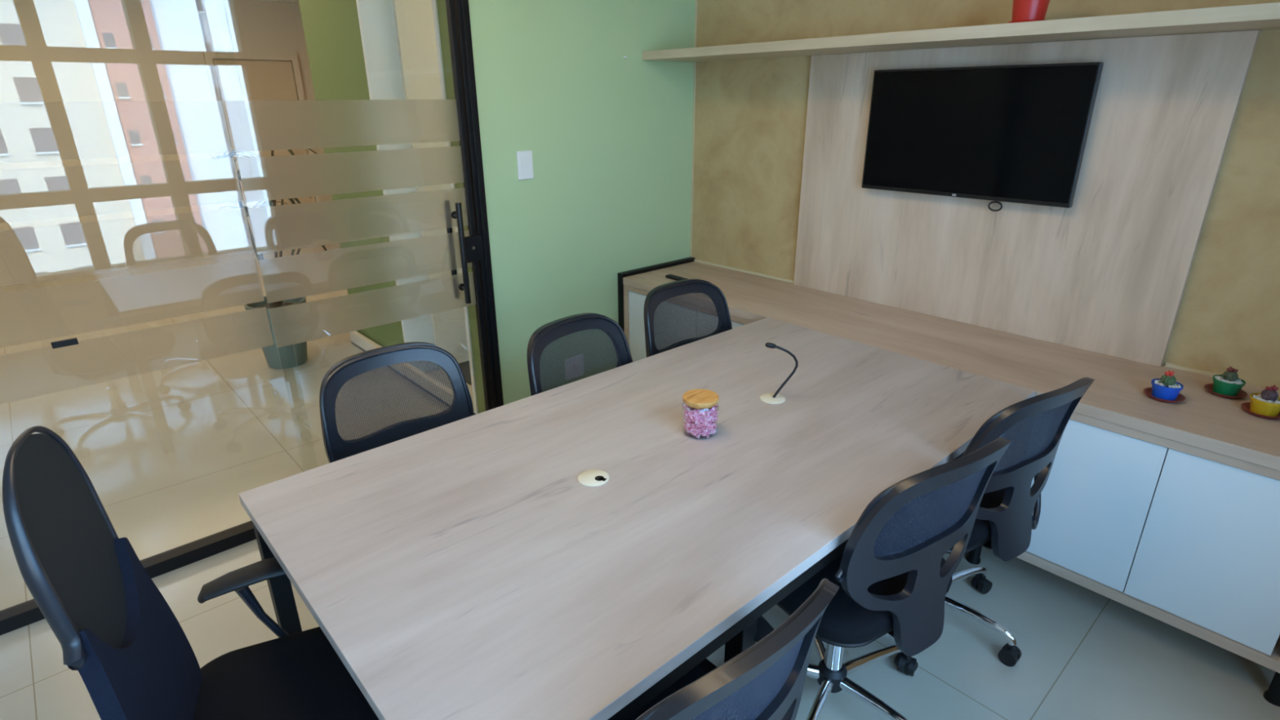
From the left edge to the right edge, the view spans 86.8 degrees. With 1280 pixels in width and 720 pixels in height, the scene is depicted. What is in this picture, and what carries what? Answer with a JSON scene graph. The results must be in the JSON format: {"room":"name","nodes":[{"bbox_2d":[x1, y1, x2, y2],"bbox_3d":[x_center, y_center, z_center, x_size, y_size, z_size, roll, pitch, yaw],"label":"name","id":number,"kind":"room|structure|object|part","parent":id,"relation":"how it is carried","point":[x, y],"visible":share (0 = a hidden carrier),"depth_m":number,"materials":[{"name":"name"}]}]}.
{"room":"office","nodes":[
{"label":"office","id":0,"kind":"room"},
{"bbox_2d":[0,0,332,231],"bbox_3d":[-6.232,-2.282,6.806,6.800,2.720,0.200,-18,28,-39],"label":"window","id":1,"kind":"structure","parent":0,"point":[51,51],"depth_m":7.15,"materials":[{"name":"glass"}]},
{"bbox_2d":[203,51,322,237],"bbox_3d":[-4.470,-2.535,8.203,0.980,2.160,0.090,-18,28,-39],"label":"door","id":2,"kind":"structure","parent":1,"relation":"in","point":[229,80],"depth_m":7.94,"materials":[{"name":"beige wood"}]},
{"bbox_2d":[257,0,299,4],"bbox_3d":[-2.714,-2.223,2.659,6.800,0.120,10.700,-18,28,-39],"label":"ceiling","id":3,"kind":"structure","parent":0,"point":[277,1],"depth_m":7.83,"materials":[{"name":"white paint"}]},
{"bbox_2d":[298,0,485,413],"bbox_3d":[-1.357,-1.168,3.843,0.170,2.720,2.040,-18,28,-39],"label":"wall","id":4,"kind":"structure","parent":0,"point":[331,28],"depth_m":3.96,"materials":[{"name":"green paint"}]},
{"bbox_2d":[355,0,478,413],"bbox_3d":[-1.130,-0.884,3.687,0.186,2.300,0.880,-18,28,-39],"label":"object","id":5,"kind":"structure","parent":4,"relation":"attached to","point":[375,17],"depth_m":3.71,"materials":[{"name":"white paint"}]},
{"bbox_2d":[391,0,469,369],"bbox_3d":[-1.152,-1.070,4.166,0.472,2.300,0.030,-18,28,-39],"label":"door","id":6,"kind":"structure","parent":4,"relation":"attached to","point":[414,19],"depth_m":3.85,"materials":[{"name":"beige paint"}]},
{"bbox_2d":[468,0,694,404],"bbox_3d":[-0.244,-1.013,3.422,1.354,2.720,0.120,-18,28,-39],"label":"wall","id":7,"kind":"structure","parent":0,"point":[608,135],"depth_m":3.32,"materials":[{"name":"green paint"}]},
{"bbox_2d":[0,101,274,635],"bbox_3d":[-1.998,-0.414,1.909,3.430,2.720,0.065,-18,28,-39],"label":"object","id":8,"kind":"structure","parent":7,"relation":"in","point":[30,131],"depth_m":2.22,"materials":[{"name":"clear glass"}]},
{"bbox_2d":[50,337,78,348],"bbox_3d":[-1.820,-0.053,2.141,0.065,0.020,0.010,-18,28,-39],"label":"pad","id":9,"kind":"object","parent":8,"relation":"attached to","point":[68,342],"visible":1,"depth_m":2.14,"materials":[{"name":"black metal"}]},
{"bbox_2d":[224,0,503,411],"bbox_3d":[-1.044,-0.713,2.661,0.930,2.720,0.132,-18,28,-39],"label":"door","id":10,"kind":"structure","parent":8,"relation":"attached to","point":[255,125],"depth_m":2.69,"materials":[{"name":"clear glass"}]},
{"bbox_3d":[-0.828,-0.483,3.007,0.025,0.440,0.060,-18,28,-39],"label":"handle","id":11,"kind":"part","parent":10,"relation":"part of","materials":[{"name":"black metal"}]},
{"bbox_3d":[-0.780,-0.465,2.958,0.032,0.440,0.058,-18,28,-39],"label":"handle","id":12,"kind":"part","parent":10,"relation":"part of","materials":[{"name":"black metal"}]},
{"bbox_2d":[516,150,533,179],"bbox_3d":[-0.526,-0.893,3.100,0.082,0.126,0.011,-18,28,-39],"label":"light switch","id":13,"kind":"object","parent":7,"relation":"attached to","point":[524,158],"visible":1,"depth_m":3.10,"materials":[{"name":"white paint"}]},
{"bbox_2d":[564,354,583,380],"bbox_3d":[-0.350,0.039,3.626,0.120,0.122,0.010,-18,28,-39],"label":"wall outlet","id":14,"kind":"object","parent":7,"relation":"attached to","point":[580,354],"visible":0.45,"depth_m":3.62,"materials":[{"name":"white paint"}]},
{"bbox_2d":[571,363,577,372],"bbox_3d":[-0.348,0.040,3.623,0.044,0.042,0.002,-18,28,-39],"label":"socket","id":15,"kind":"object","parent":14,"relation":"attached to","point":[571,363],"depth_m":3.62,"materials":[{"name":"white plastic"}]},
{"bbox_2d":[0,243,1279,719],"bbox_3d":[-2.763,0.399,3.754,6.800,0.120,10.500,-18,28,-39],"label":"floor","id":16,"kind":"structure","parent":0,"point":[168,455],"depth_m":2.44,"materials":[{"name":"beige tile"}]},
{"bbox_2d":[2,426,379,719],"bbox_3d":[-0.724,0.625,1.345,0.618,1.172,0.629,-10,23,-22],"label":"chair","id":17,"kind":"object","parent":16,"relation":"on","point":[112,624],"visible":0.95,"depth_m":1.21,"materials":[{"name":"black plastic"}]},
{"bbox_3d":[-0.928,0.270,1.097,0.045,0.334,0.326,-10,23,-22],"label":"frame","id":18,"kind":"part","parent":17,"relation":"part of","materials":[{"name":"black plastic"}]},
{"bbox_3d":[-0.823,0.625,1.554,0.168,0.256,0.072,8,23,21],"label":"armrest","id":19,"kind":"part","parent":17,"relation":"part of","materials":[{"name":"black plastic"}]},
{"bbox_3d":[-0.690,0.733,1.392,0.480,0.097,0.470,-10,23,-22],"label":"seat","id":20,"kind":"part","parent":17,"relation":"part of","materials":[{"name":"black fabric"}]},
{"bbox_2d":[210,148,327,368],"bbox_3d":[-2.249,-0.720,4.365,0.658,1.518,0.882,-18,28,-39],"label":"potted plant","id":21,"kind":"object","parent":16,"relation":"on","point":[293,355],"visible":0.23,"depth_m":4.41,"materials":[{"name":"green plant"}]},
{"bbox_3d":[-2.345,-0.866,4.334,0.355,1.087,0.237,1,21,5],"label":"stem","id":22,"kind":"part","parent":21,"relation":"part of","materials":[{"name":"brown"}]},
{"bbox_3d":[-2.374,-0.184,4.487,0.360,0.432,0.360,-18,28,-39],"label":"pot","id":23,"kind":"part","parent":21,"relation":"part of","materials":[{"name":"grey ceramic"}]},
{"bbox_2d":[319,342,476,462],"bbox_3d":[-0.622,0.459,2.137,0.584,0.908,0.605,-18,27,-38],"label":"office chair","id":24,"kind":"object","parent":16,"relation":"on","point":[336,448],"visible":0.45,"depth_m":2.17,"materials":[{"name":"black plastic"}]},
{"bbox_3d":[-0.791,0.120,2.175,0.416,0.223,0.080,-18,27,-38],"label":"panel","id":25,"kind":"part","parent":24,"relation":"part of","materials":[{"name":"grey fabric"}]},
{"bbox_2d":[348,330,453,407],"bbox_3d":[-1.539,0.044,4.345,0.037,0.100,1.660,-18,28,-39],"label":"baseboard","id":26,"kind":"structure","parent":16,"relation":"on","point":[358,340],"depth_m":4.20,"materials":[{"name":"beige paint"}]},
{"bbox_2d":[458,360,471,385],"bbox_3d":[-0.849,0.093,4.325,0.500,0.012,0.760,-18,28,-39],"label":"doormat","id":27,"kind":"object","parent":16,"relation":"on","point":[464,366],"visible":0.02,"depth_m":4.37,"materials":[{"name":"grey"}]},
{"bbox_2d":[526,312,632,395],"bbox_3d":[-0.068,0.353,2.386,0.604,0.918,0.590,18,28,39],"label":"office chair","id":28,"kind":"object","parent":16,"relation":"on","point":[551,331],"visible":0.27,"depth_m":2.41,"materials":[{"name":"black plastic"}]},
{"bbox_3d":[-0.228,0.008,2.427,0.080,0.223,0.416,18,28,39],"label":"panel","id":29,"kind":"part","parent":28,"relation":"part of","materials":[{"name":"grey fabric"}]},
{"bbox_2d":[238,317,1035,719],"bbox_3d":[0.155,0.564,2.071,2.088,0.750,1.094,-18,28,-39],"label":"conference table","id":30,"kind":"object","parent":16,"relation":"on","point":[464,569],"visible":0.84,"depth_m":1.56,"materials":[{"name":"brown wood"}]},
{"bbox_3d":[-0.936,0.715,1.810,0.045,0.672,0.045,-18,28,-39],"label":"leg","id":31,"kind":"part","parent":30,"relation":"part of","materials":[{"name":"black metal"}]},
{"bbox_2d":[577,469,608,486],"bbox_3d":[-0.118,0.298,1.718,0.080,0.005,0.080,10,24,26],"label":"cable grommet","id":32,"kind":"object","parent":30,"relation":"on","point":[591,477],"visible":1,"depth_m":1.71,"materials":[{"name":"beige plastic"}]},
{"bbox_3d":[0.154,0.265,1.956,2.066,0.048,1.070,-18,28,-39],"label":"frame","id":33,"kind":"part","parent":30,"relation":"part of","materials":[{"name":"black metal"}]},
{"bbox_2d":[681,388,719,435],"bbox_3d":[0.172,0.155,1.930,0.104,0.114,0.104,-18,28,-39],"label":"candy jar","id":34,"kind":"object","parent":30,"relation":"on","point":[699,398],"visible":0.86,"depth_m":1.90,"materials":[{"name":"clear glass"}]},
{"bbox_2d":[684,405,692,413],"bbox_3d":[0.137,0.139,1.915,0.017,0.022,0.040,-8,22,-19],"label":"candy","id":35,"kind":"object","parent":34,"relation":"in","point":[687,408],"visible":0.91,"depth_m":1.91,"materials":[{"name":"pink food"}]},
{"bbox_2d":[684,416,693,426],"bbox_3d":[0.142,0.174,1.917,0.018,0.023,0.040,-14,25,-30],"label":"candy","id":36,"kind":"object","parent":34,"relation":"in","point":[689,423],"visible":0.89,"depth_m":1.91,"materials":[{"name":"pink food"}]},
{"bbox_2d":[685,417,697,423],"bbox_3d":[0.147,0.167,1.907,0.014,0.020,0.038,-16,26,-35],"label":"candy","id":37,"kind":"object","parent":34,"relation":"in","point":[695,420],"visible":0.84,"depth_m":1.90,"materials":[{"name":"pink food"}]},
{"bbox_2d":[687,423,699,430],"bbox_3d":[0.153,0.188,1.911,0.041,0.030,0.017,16,26,35],"label":"candy","id":38,"kind":"object","parent":34,"relation":"in","point":[694,426],"visible":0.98,"depth_m":1.90,"materials":[{"name":"pink food"}]},
{"bbox_2d":[686,408,700,417],"bbox_3d":[0.151,0.147,1.896,0.040,0.032,0.014,9,23,22],"label":"candy","id":39,"kind":"object","parent":34,"relation":"in","point":[692,411],"visible":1,"depth_m":1.89,"materials":[{"name":"pink food"}]},
{"bbox_2d":[687,429,700,438],"bbox_3d":[0.153,0.207,1.918,0.018,0.021,0.040,-20,28,-41],"label":"candy","id":40,"kind":"object","parent":34,"relation":"in","point":[693,433],"visible":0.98,"depth_m":1.91,"materials":[{"name":"pink food"}]},
{"bbox_2d":[689,420,703,428],"bbox_3d":[0.161,0.178,1.903,0.040,0.025,0.014,10,24,26],"label":"candy","id":41,"kind":"object","parent":34,"relation":"in","point":[691,422],"visible":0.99,"depth_m":1.90,"materials":[{"name":"pink food"}]},
{"bbox_2d":[689,414,703,420],"bbox_3d":[0.160,0.160,1.896,0.041,0.026,0.016,1,21,3],"label":"candy","id":42,"kind":"object","parent":34,"relation":"in","point":[697,416],"visible":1,"depth_m":1.89,"materials":[{"name":"pink food"}]},
{"bbox_2d":[691,427,704,434],"bbox_3d":[0.164,0.199,1.910,0.038,0.017,0.016,9,23,22],"label":"candy","id":43,"kind":"object","parent":34,"relation":"in","point":[696,428],"visible":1,"depth_m":1.90,"materials":[{"name":"pink food"}]},
{"bbox_3d":[0.172,0.111,1.913,0.103,0.020,0.103,-18,28,-39],"label":"lid","id":44,"kind":"part","parent":34,"relation":"part of","materials":[{"name":"brown wood"}]},
{"bbox_2d":[693,410,708,415],"bbox_3d":[0.171,0.149,1.889,0.039,0.023,0.016,5,22,14],"label":"candy","id":45,"kind":"object","parent":34,"relation":"in","point":[701,412],"visible":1,"depth_m":1.88,"materials":[{"name":"pink food"}]},
{"bbox_2d":[695,426,708,430],"bbox_3d":[0.173,0.189,1.905,0.038,0.015,0.018,6,22,17],"label":"candy","id":46,"kind":"object","parent":34,"relation":"in","point":[704,427],"visible":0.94,"depth_m":1.90,"materials":[{"name":"pink food"}]},
{"bbox_2d":[695,430,709,438],"bbox_3d":[0.176,0.207,1.913,0.039,0.029,0.018,-2,21,-4],"label":"candy","id":47,"kind":"object","parent":34,"relation":"in","point":[697,432],"visible":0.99,"depth_m":1.91,"materials":[{"name":"pink food"}]},
{"bbox_2d":[697,417,707,426],"bbox_3d":[0.170,0.169,1.898,0.039,0.026,0.017,7,23,19],"label":"candy","id":48,"kind":"object","parent":34,"relation":"in","point":[701,420],"visible":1,"depth_m":1.89,"materials":[{"name":"pink food"}]},
{"bbox_2d":[697,426,711,435],"bbox_3d":[0.183,0.199,1.911,0.041,0.027,0.014,-4,21,-9],"label":"candy","id":49,"kind":"object","parent":34,"relation":"in","point":[709,427],"visible":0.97,"depth_m":1.91,"materials":[{"name":"pink food"}]},
{"bbox_2d":[698,420,711,428],"bbox_3d":[0.182,0.179,1.902,0.040,0.025,0.018,-10,23,-23],"label":"candy","id":50,"kind":"object","parent":34,"relation":"in","point":[710,421],"visible":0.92,"depth_m":1.90,"materials":[{"name":"pink food"}]},
{"bbox_2d":[699,413,712,421],"bbox_3d":[0.186,0.158,1.896,0.041,0.030,0.017,-8,23,-19],"label":"candy","id":51,"kind":"object","parent":34,"relation":"in","point":[702,415],"visible":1,"depth_m":1.89,"materials":[{"name":"pink food"}]},
{"bbox_2d":[702,416,715,422],"bbox_3d":[0.194,0.166,1.904,0.040,0.023,0.016,-20,28,-41],"label":"candy","id":52,"kind":"object","parent":34,"relation":"in","point":[705,420],"visible":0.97,"depth_m":1.89,"materials":[{"name":"pink food"}]},
{"bbox_2d":[703,406,715,418],"bbox_3d":[0.193,0.147,1.896,0.040,0.029,0.016,-15,26,-34],"label":"candy","id":53,"kind":"object","parent":34,"relation":"in","point":[710,411],"visible":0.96,"depth_m":1.89,"materials":[{"name":"pink food"}]},
{"bbox_2d":[705,428,715,435],"bbox_3d":[0.197,0.204,1.921,0.038,0.018,0.015,-13,25,-30],"label":"candy","id":54,"kind":"object","parent":34,"relation":"in","point":[709,432],"visible":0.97,"depth_m":1.91,"materials":[{"name":"pink food"}]},
{"bbox_2d":[708,413,717,417],"bbox_3d":[0.201,0.152,1.909,0.018,0.027,0.039,17,27,38],"label":"candy","id":55,"kind":"object","parent":34,"relation":"in","point":[712,414],"visible":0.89,"depth_m":1.91,"materials":[{"name":"pink food"}]},
{"bbox_3d":[0.207,0.833,1.484,0.045,0.672,0.045,-18,28,-39],"label":"leg","id":56,"kind":"part","parent":30,"relation":"part of","materials":[{"name":"black metal"}]},
{"bbox_2d":[760,392,785,404],"bbox_3d":[0.424,0.122,2.163,0.080,0.004,0.080,-5,22,-11],"label":"cable grommet","id":57,"kind":"object","parent":30,"relation":"on","point":[768,397],"visible":0.93,"depth_m":2.15,"materials":[{"name":"beige plastic"}]},
{"bbox_2d":[764,342,798,398],"bbox_3d":[0.442,0.033,2.128,0.107,0.188,0.017,0,21,0],"label":"cable","id":58,"kind":"object","parent":57,"relation":"in","point":[771,345],"visible":1,"depth_m":2.11,"materials":[{"name":"black plastic"}]},
{"bbox_2d":[617,257,695,332],"bbox_3d":[0.106,-0.178,3.963,0.572,0.768,0.039,-18,28,-39],"label":"panel","id":59,"kind":"object","parent":16,"relation":"on","point":[633,272],"visible":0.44,"depth_m":3.73,"materials":[{"name":"black metal"}]},
{"bbox_2d":[644,278,732,357],"bbox_3d":[0.350,0.183,2.805,0.592,0.928,0.612,-17,27,-37],"label":"office chair","id":60,"kind":"object","parent":16,"relation":"on","point":[660,294],"visible":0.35,"depth_m":2.84,"materials":[{"name":"black plastic"}]},
{"bbox_3d":[0.184,-0.170,2.850,0.416,0.223,0.080,-17,27,-37],"label":"panel","id":61,"kind":"part","parent":60,"relation":"part of","materials":[{"name":"grey fabric"}]},
{"bbox_2d":[623,284,753,362],"bbox_3d":[0.457,-0.015,3.614,0.564,0.711,0.998,-18,28,-39],"label":"base cabinet","id":62,"kind":"object","parent":16,"relation":"on","point":[634,298],"visible":0.07,"depth_m":3.60,"materials":[{"name":"beige wood"}]},
{"bbox_3d":[0.116,-0.065,3.572,0.018,0.525,0.501,-18,28,-39],"label":"door","id":63,"kind":"part","parent":62,"relation":"part of","materials":[{"name":"white laminate"}]},
{"bbox_3d":[0.428,0.058,3.250,0.018,0.525,0.423,-18,28,-39],"label":"door","id":64,"kind":"part","parent":62,"relation":"part of","materials":[{"name":"white laminate"}]},
{"bbox_2d":[622,261,1279,471],"bbox_3d":[1.277,-0.042,2.630,0.569,0.038,3.448,-18,28,-39],"label":"countertop","id":65,"kind":"structure","parent":62,"relation":"on","point":[1206,420],"depth_m":2.47,"materials":[{"name":"beige wood"}]},
{"bbox_2d":[665,274,688,280],"bbox_3d":[0.204,-0.430,3.574,0.038,0.018,0.170,-17,27,-37],"label":"remote control","id":66,"kind":"object","parent":65,"relation":"on","point":[668,276],"visible":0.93,"depth_m":3.58,"materials":[{"name":"black plastic"}]},
{"bbox_2d":[1143,370,1185,403],"bbox_3d":[1.662,0.078,2.134,0.109,0.091,0.109,-18,28,-39],"label":"potted cactus","id":67,"kind":"object","parent":65,"relation":"on","point":[1166,388],"visible":1,"depth_m":2.12,"materials":[{"name":"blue ceramic"}]},
{"bbox_2d":[1151,377,1183,400],"bbox_3d":[1.662,0.095,2.140,0.082,0.047,0.082,-18,28,-39],"label":"pot","id":68,"kind":"object","parent":67,"relation":"on","point":[1162,389],"depth_m":2.12,"materials":[{"name":"blue ceramic"}]},
{"bbox_2d":[1204,366,1248,399],"bbox_3d":[1.879,0.066,2.160,0.109,0.091,0.109,-9,23,-21],"label":"potted cactus","id":69,"kind":"object","parent":65,"relation":"on","point":[1228,384],"visible":1,"depth_m":2.15,"materials":[{"name":"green ceramic"}]},
{"bbox_2d":[1212,374,1245,396],"bbox_3d":[1.880,0.084,2.166,0.082,0.047,0.082,-9,23,-20],"label":"pot","id":70,"kind":"object","parent":69,"relation":"on","point":[1223,385],"depth_m":2.15,"materials":[{"name":"green ceramic"}]},
{"bbox_2d":[1240,384,1279,419],"bbox_3d":[1.877,0.119,2.023,0.109,0.092,0.109,2,21,7],"label":"potted cactus","id":71,"kind":"object","parent":65,"relation":"on","point":[1266,404],"visible":1,"depth_m":2.01,"materials":[{"name":"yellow ceramic"}]},
{"bbox_2d":[1249,392,1279,417],"bbox_3d":[1.877,0.137,2.030,0.082,0.047,0.082,2,21,7],"label":"pot","id":72,"kind":"object","parent":71,"relation":"on","point":[1261,405],"depth_m":2.01,"materials":[{"name":"yellow ceramic"}]},
{"bbox_2d":[626,577,839,719],"bbox_3d":[0.005,0.749,1.315,0.635,0.953,0.623,-18,27,-38],"label":"office chair","id":73,"kind":"object","parent":16,"relation":"on","point":[766,681],"visible":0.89,"depth_m":0.99,"materials":[{"name":"black plastic"}]},
{"bbox_3d":[-0.005,0.737,1.323,0.475,0.080,0.455,-18,27,-38],"label":"seat","id":74,"kind":"part","parent":73,"relation":"part of","materials":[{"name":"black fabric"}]},
{"bbox_3d":[0.159,0.509,1.030,0.416,0.223,0.080,-18,27,-38],"label":"panel","id":75,"kind":"part","parent":73,"relation":"part of","materials":[{"name":"grey"}]},
{"bbox_2d":[776,437,1012,719],"bbox_3d":[0.567,0.557,1.811,0.599,0.946,0.598,-13,25,-30],"label":"office chair","id":76,"kind":"object","parent":16,"relation":"on","point":[891,580],"visible":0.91,"depth_m":1.58,"materials":[{"name":"black plastic"}]},
{"bbox_3d":[0.396,0.897,1.988,0.268,0.057,0.032,5,22,13],"label":"leg","id":77,"kind":"part","parent":76,"relation":"part of","materials":[{"name":"silver metal"}]},
{"bbox_3d":[0.469,0.961,1.823,0.032,0.057,0.268,12,24,29],"label":"leg","id":78,"kind":"part","parent":76,"relation":"part of","materials":[{"name":"silver metal"}]},
{"bbox_3d":[0.540,0.852,2.103,0.032,0.057,0.268,-2,21,-4],"label":"leg","id":79,"kind":"part","parent":76,"relation":"part of","materials":[{"name":"silver metal"}]},
{"bbox_3d":[0.540,0.545,1.829,0.475,0.080,0.455,-13,25,-30],"label":"seat","id":80,"kind":"part","parent":76,"relation":"part of","materials":[{"name":"black fabric"}]},
{"bbox_3d":[0.659,0.954,1.837,0.032,0.057,0.268,-18,27,-37],"label":"leg","id":81,"kind":"part","parent":76,"relation":"part of","materials":[{"name":"silver metal"}]},
{"bbox_3d":[0.703,0.886,2.011,0.268,0.057,0.032,-9,23,-21],"label":"leg","id":82,"kind":"part","parent":76,"relation":"part of","materials":[{"name":"silver metal"}]},
{"bbox_3d":[0.673,0.325,1.515,0.416,0.223,0.080,-13,25,-30],"label":"panel","id":83,"kind":"part","parent":76,"relation":"part of","materials":[{"name":"grey"}]},
{"bbox_2d":[965,430,1013,564],"bbox_3d":[1.141,0.254,2.909,0.564,0.711,1.036,-18,28,-39],"label":"base cabinet","id":84,"kind":"object","parent":16,"relation":"on","point":[973,557],"visible":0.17,"depth_m":2.55,"materials":[{"name":"beige wood"}]},
{"bbox_3d":[1.268,0.707,2.554,0.052,0.120,0.052,-18,28,-39],"label":"leg","id":85,"kind":"part","parent":84,"relation":"part of","materials":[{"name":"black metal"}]},
{"bbox_2d":[888,377,1094,676],"bbox_3d":[0.972,0.426,2.141,0.594,0.947,0.602,-13,24,-29],"label":"office chair","id":86,"kind":"object","parent":16,"relation":"on","point":[1005,521],"visible":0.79,"depth_m":1.90,"materials":[{"name":"black plastic"}]},
{"bbox_3d":[0.945,0.414,2.155,0.475,0.080,0.455,-13,24,-29],"label":"seat","id":87,"kind":"part","parent":86,"relation":"part of","materials":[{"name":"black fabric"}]},
{"bbox_3d":[1.105,0.756,2.341,0.268,0.057,0.032,-10,23,-23],"label":"leg","id":88,"kind":"part","parent":86,"relation":"part of","materials":[{"name":"silver metal"}]},
{"bbox_3d":[1.068,0.823,2.167,0.032,0.057,0.268,-19,28,-39],"label":"leg","id":89,"kind":"part","parent":86,"relation":"part of","materials":[{"name":"silver metal"}]},
{"bbox_3d":[1.074,0.196,1.839,0.416,0.223,0.080,-13,24,-29],"label":"panel","id":90,"kind":"part","parent":86,"relation":"part of","materials":[{"name":"grey"}]},
{"bbox_3d":[1.192,0.416,2.034,0.046,0.179,0.151,7,23,19],"label":"armrest","id":91,"kind":"part","parent":86,"relation":"part of","materials":[{"name":"black plastic"}]},
{"bbox_2d":[1016,412,1279,706],"bbox_3d":[1.768,0.499,2.263,0.564,0.711,0.825,-18,28,-39],"label":"base cabinet","id":92,"kind":"object","parent":16,"relation":"on","point":[1185,537],"visible":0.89,"depth_m":2.04,"materials":[{"name":"beige wood"}]},
{"bbox_3d":[1.437,0.453,2.210,0.018,0.525,0.358,-18,28,-39],"label":"door","id":93,"kind":"part","parent":92,"relation":"part of","materials":[{"name":"white laminate"}]},
{"bbox_3d":[1.679,0.549,1.960,0.018,0.525,0.358,-18,28,-39],"label":"door","id":94,"kind":"part","parent":92,"relation":"part of","materials":[{"name":"white laminate"}]},
{"bbox_3d":[1.851,0.936,1.953,0.052,0.120,0.052,-18,28,-39],"label":"leg","id":95,"kind":"part","parent":92,"relation":"part of","materials":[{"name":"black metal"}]},
{"bbox_2d":[692,0,1279,391],"bbox_3d":[1.558,-0.702,2.588,0.120,2.720,3.860,-18,28,-39],"label":"wall","id":96,"kind":"structure","parent":0,"point":[750,114],"depth_m":2.86,"materials":[{"name":"paint"}]},
{"bbox_2d":[689,0,697,257],"bbox_3d":[0.295,-1.521,3.658,0.008,1.950,0.010,-18,28,-39],"label":"trim","id":97,"kind":"structure","parent":96,"relation":"attached to","point":[695,1],"depth_m":3.75,"materials":[{"name":"beige"}]},
{"bbox_2d":[693,258,793,283],"bbox_3d":[0.554,-0.499,3.753,0.012,0.012,0.745,-18,28,-39],"label":"trim","id":98,"kind":"structure","parent":96,"relation":"attached to","point":[695,260],"depth_m":3.72,"materials":[{"name":"beige wood"}]},
{"bbox_2d":[641,2,1279,62],"bbox_3d":[1.323,-1.111,2.299,0.384,0.039,3.488,-18,28,-39],"label":"wall shelf","id":99,"kind":"object","parent":96,"relation":"attached to","point":[1263,16],"visible":0.97,"depth_m":2.22,"materials":[{"name":"laminate"}]},
{"bbox_2d":[1008,0,1049,22],"bbox_3d":[1.284,-1.171,2.224,0.127,0.129,0.127,-18,28,-39],"label":"flower pot","id":100,"kind":"object","parent":99,"relation":"on","point":[1023,11],"visible":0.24,"depth_m":2.20,"materials":[{"name":"red ceramic"}]},
{"bbox_2d":[793,30,1260,366],"bbox_3d":[1.323,-0.687,2.751,0.030,1.076,1.566,-18,28,-39],"label":"wall panel","id":101,"kind":"object","parent":96,"relation":"attached to","point":[1107,273],"visible":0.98,"depth_m":2.53,"materials":[{"name":"laminate"}]},
{"bbox_2d":[861,62,1103,211],"bbox_3d":[1.281,-0.867,2.659,0.052,0.525,0.834,-18,28,-39],"label":"television","id":102,"kind":"object","parent":101,"relation":"attached to","point":[1017,134],"visible":1,"depth_m":2.58,"materials":[{"name":"black plastic"}]},
{"bbox_2d":[1164,362,1220,377],"bbox_3d":[1.923,0.038,2.342,0.012,0.012,0.170,-18,28,-39],"label":"trim","id":103,"kind":"structure","parent":96,"relation":"attached to","point":[1168,365],"depth_m":2.35,"materials":[{"name":"beige wood"}]}
]}

